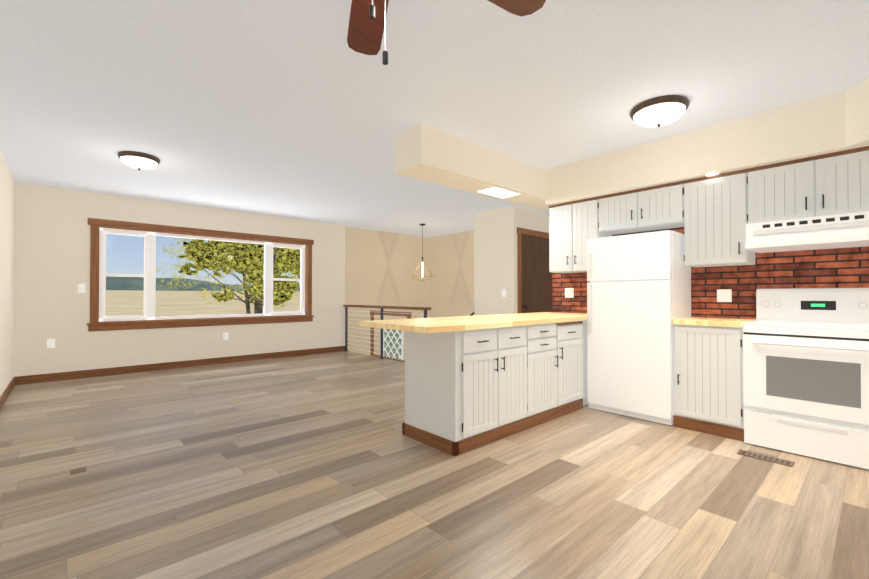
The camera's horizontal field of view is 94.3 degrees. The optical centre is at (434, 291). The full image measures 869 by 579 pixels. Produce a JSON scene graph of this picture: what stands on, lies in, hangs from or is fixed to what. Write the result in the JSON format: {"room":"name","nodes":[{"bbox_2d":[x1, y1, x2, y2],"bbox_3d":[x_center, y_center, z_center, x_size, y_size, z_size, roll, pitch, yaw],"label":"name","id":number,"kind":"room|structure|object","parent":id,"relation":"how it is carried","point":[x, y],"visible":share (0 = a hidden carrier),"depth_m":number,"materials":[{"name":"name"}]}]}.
{"room":"kitchen","nodes":[
{"label":"kitchen","id":0,"kind":"room"},
{"bbox_2d":[0,150,679,395],"bbox_3d":[1.260,0.640,4.408,9.110,4.070,10.400,0,-1,-42],"label":"wall","id":1,"kind":"structure","parent":0,"point":[44,251],"depth_m":6.54,"materials":[{"name":"paint"}]},
{"bbox_2d":[0,377,15,409],"bbox_3d":[-1.957,1.094,1.404,0.014,0.105,9.980,0,-1,-42],"label":"baseboard","id":2,"kind":"structure","parent":1,"relation":"attached to","point":[6,393],"depth_m":4.45,"materials":[{"name":"brown wood"}]},
{"bbox_2d":[47,339,54,347],"bbox_3d":[-5.059,0.684,5.324,0.075,0.115,0.009,0,-1,-42],"label":"electrical outlet","id":3,"kind":"object","parent":1,"relation":"attached to","point":[50,343],"visible":1,"depth_m":5.32,"materials":[{"name":"white plastic"}]},
{"bbox_2d":[78,284,84,292],"bbox_3d":[-4.837,-0.044,5.532,0.075,0.115,0.009,0,-1,-42],"label":"light switch","id":4,"kind":"object","parent":1,"relation":"attached to","point":[81,288],"visible":1,"depth_m":5.53,"materials":[{"name":"white plastic"}]},
{"bbox_2d":[16,346,344,384],"bbox_3d":[-3.558,1.144,6.679,4.670,0.105,0.014,0,-1,-42],"label":"baseboard","id":5,"kind":"structure","parent":1,"relation":"attached to","point":[30,379],"depth_m":6.13,"materials":[{"name":"brown wood"}]},
{"bbox_2d":[87,218,313,331],"bbox_3d":[-3.599,-0.223,6.715,3.310,1.570,0.165,0,-1,-42],"label":"window","id":6,"kind":"structure","parent":1,"relation":"in","point":[94,324],"depth_m":6.21,"materials":[{"name":"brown wood"}]},
{"bbox_2d":[223,333,227,339],"bbox_3d":[-3.489,0.747,6.748,0.075,0.115,0.009,0,-1,-42],"label":"electrical outlet","id":7,"kind":"object","parent":1,"relation":"attached to","point":[225,336],"visible":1,"depth_m":6.74,"materials":[{"name":"white plastic"}]},
{"bbox_2d":[517,227,551,312],"bbox_3d":[1.766,0.083,6.840,1.110,2.230,0.082,0,-1,-42],"label":"door","id":8,"kind":"structure","parent":1,"relation":"attached to","point":[534,279],"depth_m":6.80,"materials":[{"name":"brown wood"}]},
{"bbox_2d":[549,197,612,272],"bbox_3d":[1.640,-0.608,4.553,0.338,0.768,0.583,0,-1,-42],"label":"upper cabinet","id":9,"kind":"object","parent":1,"relation":"attached to","point":[571,224],"depth_m":4.45,"materials":[{"name":"grey paint"}]},
{"bbox_2d":[597,191,640,234],"bbox_3d":[1.988,-0.811,4.171,0.338,0.368,0.443,0,-1,-42],"label":"upper cabinet","id":10,"kind":"object","parent":1,"relation":"attached to","point":[612,209],"depth_m":4.12,"materials":[{"name":"grey paint"}]},
{"bbox_2d":[629,180,684,231],"bbox_3d":[2.218,-0.814,3.917,0.338,0.368,0.443,0,-1,-42],"label":"upper cabinet","id":11,"kind":"object","parent":1,"relation":"attached to","point":[658,207],"depth_m":3.81,"materials":[{"name":"grey paint"}]},
{"bbox_2d":[552,227,868,318],"bbox_3d":[2.624,0.218,3.725,0.012,1.700,3.450,0,-1,-42],"label":"wall","id":12,"kind":"structure","parent":1,"relation":"attached to","point":[837,268],"depth_m":3.53,"materials":[{"name":"brick"}]},
{"bbox_2d":[565,288,573,297],"bbox_3d":[1.611,0.014,4.827,0.009,0.115,0.110,0,-1,-42],"label":"outlet","id":13,"kind":"object","parent":12,"relation":"attached to","point":[569,292],"visible":1,"depth_m":4.82,"materials":[{"name":"white plastic"}]},
{"bbox_2d":[717,289,731,301],"bbox_3d":[2.646,0.038,3.686,0.009,0.115,0.110,0,-1,-42],"label":"outlet","id":14,"kind":"object","parent":12,"relation":"attached to","point":[724,295],"visible":1,"depth_m":3.68,"materials":[{"name":"white plastic"}]},
{"bbox_2d":[681,167,756,267],"bbox_3d":[2.541,-0.617,3.559,0.338,0.768,0.511,0,-1,-42],"label":"upper cabinet","id":15,"kind":"object","parent":1,"relation":"attached to","point":[713,215],"depth_m":3.44,"materials":[{"name":"grey paint"}]},
{"bbox_2d":[745,211,868,252],"bbox_3d":[2.879,-0.437,3.054,0.515,0.197,0.760,0,-1,-42],"label":"range hood","id":16,"kind":"object","parent":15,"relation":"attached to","point":[847,230],"visible":1,"depth_m":2.92,"materials":[{"name":"white metal"}]},
{"bbox_2d":[757,159,800,222],"bbox_3d":[2.832,-0.770,3.240,0.338,0.468,0.455,0,-1,-42],"label":"upper cabinet","id":17,"kind":"object","parent":1,"relation":"attached to","point":[778,184],"depth_m":3.15,"materials":[{"name":"grey paint"}]},
{"bbox_2d":[801,146,868,217],"bbox_3d":[3.068,-0.773,2.979,0.338,0.468,0.454,0,-1,-42],"label":"upper cabinet","id":18,"kind":"object","parent":1,"relation":"attached to","point":[834,183],"depth_m":2.92,"materials":[{"name":"grey paint"}]},
{"bbox_2d":[0,351,868,578],"bbox_3d":[1.301,1.299,4.357,9.110,0.250,10.280,0,-1,-42],"label":"floor","id":19,"kind":"structure","parent":0,"point":[317,466],"depth_m":2.32,"materials":[{"name":"brown wood"}]},
{"bbox_2d":[70,467,86,474],"bbox_3d":[-2.300,1.156,2.605,0.080,0.003,0.080,0,-1,-42],"label":"electrical outlet cover","id":20,"kind":"object","parent":19,"relation":"on","point":[78,470],"visible":1,"depth_m":2.60,"materials":[{"name":"brown metal"}]},
{"bbox_2d":[343,305,430,358],"bbox_3d":[-0.955,0.730,7.295,0.090,0.945,2.595,0,-1,-42],"label":"stair railing","id":21,"kind":"object","parent":19,"relation":"on","point":[425,309],"visible":0.67,"depth_m":7.29,"materials":[{"name":"grey metal"}]},
{"bbox_2d":[403,324,534,455],"bbox_3d":[0.293,0.721,3.365,0.896,0.884,0.603,0,-1,-42],"label":"base cabinet","id":22,"kind":"object","parent":19,"relation":"on","point":[474,382],"depth_m":3.08,"materials":[{"name":"grey paint"}]},
{"bbox_2d":[359,312,586,331],"bbox_3d":[0.674,0.264,3.849,2.704,0.040,0.845,0,-1,-42],"label":"countertop","id":23,"kind":"structure","parent":22,"relation":"on","point":[456,323],"depth_m":3.22,"materials":[{"name":"beige wood"}]},
{"bbox_2d":[535,324,562,425],"bbox_3d":[0.757,0.725,3.786,0.582,0.884,0.603,0,-1,-42],"label":"base cabinet","id":24,"kind":"object","parent":19,"relation":"on","point":[548,337],"depth_m":3.63,"materials":[{"name":"grey paint"}]},
{"bbox_2d":[563,320,586,414],"bbox_3d":[1.088,0.728,4.086,0.535,0.884,0.603,0,-1,-42],"label":"base cabinet","id":25,"kind":"object","parent":19,"relation":"on","point":[575,331],"depth_m":3.94,"materials":[{"name":"grey paint"}]},
{"bbox_2d":[587,230,690,424],"bbox_3d":[1.986,0.314,3.943,0.582,1.688,0.758,0,-1,-42],"label":"fridge","id":26,"kind":"object","parent":19,"relation":"on","point":[638,292],"visible":0.96,"depth_m":3.71,"materials":[{"name":"white metal"}]},
{"bbox_2d":[672,317,755,440],"bbox_3d":[2.422,0.703,3.482,0.601,0.923,0.495,0,-1,-42],"label":"base cabinet","id":27,"kind":"object","parent":19,"relation":"on","point":[708,373],"visible":0.94,"depth_m":3.29,"materials":[{"name":"grey paint"}]},
{"bbox_2d":[737,450,794,466],"bbox_3d":[2.301,1.157,2.808,0.110,0.004,0.300,0,-1,-42],"label":"floor vent","id":28,"kind":"object","parent":19,"relation":"in","point":[767,458],"visible":1,"depth_m":2.79,"materials":[{"name":"brown metal"}]},
{"bbox_2d":[742,288,868,468],"bbox_3d":[2.819,0.565,2.990,0.676,1.188,0.768,0,-1,-42],"label":"stove","id":29,"kind":"object","parent":19,"relation":"on","point":[805,371],"visible":1,"depth_m":2.86,"materials":[{"name":"white metal"}]},
{"bbox_2d":[0,0,868,236],"bbox_3d":[1.260,-1.455,4.428,9.110,0.120,10.400,0,-1,-42],"label":"ceiling","id":30,"kind":"structure","parent":0,"point":[298,109],"depth_m":2.76,"materials":[{"name":"paint"}]},
{"bbox_2d":[117,151,159,170],"bbox_3d":[-3.060,-1.327,4.181,0.360,0.138,0.360,0,-1,-42],"label":"ceiling light","id":31,"kind":"object","parent":30,"relation":"attached to","point":[139,161],"visible":1,"depth_m":4.08,"materials":[{"name":"brown"}]},
{"bbox_2d":[412,224,432,280],"bbox_3d":[-0.253,-0.782,8.067,0.399,1.153,0.412,0,-1,-42],"label":"pendant light","id":32,"kind":"object","parent":30,"relation":"hanging from","point":[422,225],"visible":1,"depth_m":8.09,"materials":[{"name":"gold metal"}]},
{"bbox_2d":[347,0,545,64],"bbox_3d":[-0.123,-1.072,1.267,1.324,0.704,1.324,0,-1,-42],"label":"ceiling fan","id":33,"kind":"object","parent":30,"relation":"hanging from","point":[367,21],"visible":1,"depth_m":1.68,"materials":[{"name":"brown wood"}]},
{"bbox_2d":[394,79,868,210],"bbox_3d":[2.396,-1.215,2.384,2.410,0.400,5.550,0,-1,-42],"label":"soffit beam","id":34,"kind":"structure","parent":30,"relation":"attached to","point":[833,123],"depth_m":3.53,"materials":[{"name":"paint"}]},
{"bbox_2d":[477,187,518,197],"bbox_3d":[0.693,-1.061,4.335,0.430,0.002,0.240,0,-1,-42],"label":"panel","id":35,"kind":"object","parent":34,"relation":"attached to","point":[498,192],"visible":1,"depth_m":4.31,"materials":[{"name":"white plastic"}]},
{"bbox_2d":[630,95,689,127],"bbox_3d":[1.715,-1.333,3.084,0.400,0.147,0.400,0,-1,-42],"label":"kitchen ceiling light","id":36,"kind":"object","parent":30,"relation":"attached to","point":[660,111],"visible":1,"depth_m":2.98,"materials":[{"name":"brown"}]},
{"label":"outside","id":37,"kind":"structure","parent":0,"visible":0},
{"bbox_2d":[105,290,299,319],"bbox_3d":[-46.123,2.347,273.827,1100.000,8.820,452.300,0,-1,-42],"label":"ground","id":38,"kind":"structure","parent":37,"point":[177,302],"depth_m":95.97,"materials":[{"name":"beige sand"}]},
{"bbox_2d":[106,276,299,291],"bbox_3d":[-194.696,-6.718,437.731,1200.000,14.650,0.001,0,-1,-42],"label":"hills","id":39,"kind":"structure","parent":38,"relation":"on","point":[122,283],"depth_m":382.24,"materials":[{"name":"teal plant"}]},
{"bbox_2d":[156,237,299,313],"bbox_3d":[-9.284,-0.960,21.218,9.122,10.172,6.845,0,-1,-42],"label":"tree","id":40,"kind":"object","parent":38,"relation":"on","point":[249,256],"depth_m":20.34,"materials":[{"name":"green plant"}]},
{"bbox_3d":[-0.105,2.057,8.259,2.580,1.310,2.840,0,-1,-42],"label":"floor","id":41,"kind":"structure","parent":0,"visible":0},
{"bbox_2d":[370,310,411,361],"bbox_3d":[-0.871,1.459,7.799,0.060,2.153,1.280,0,-1,-42],"label":"frame","id":42,"kind":"object","parent":41,"relation":"on","point":[395,339],"visible":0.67,"depth_m":7.76,"materials":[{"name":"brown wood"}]}
]}

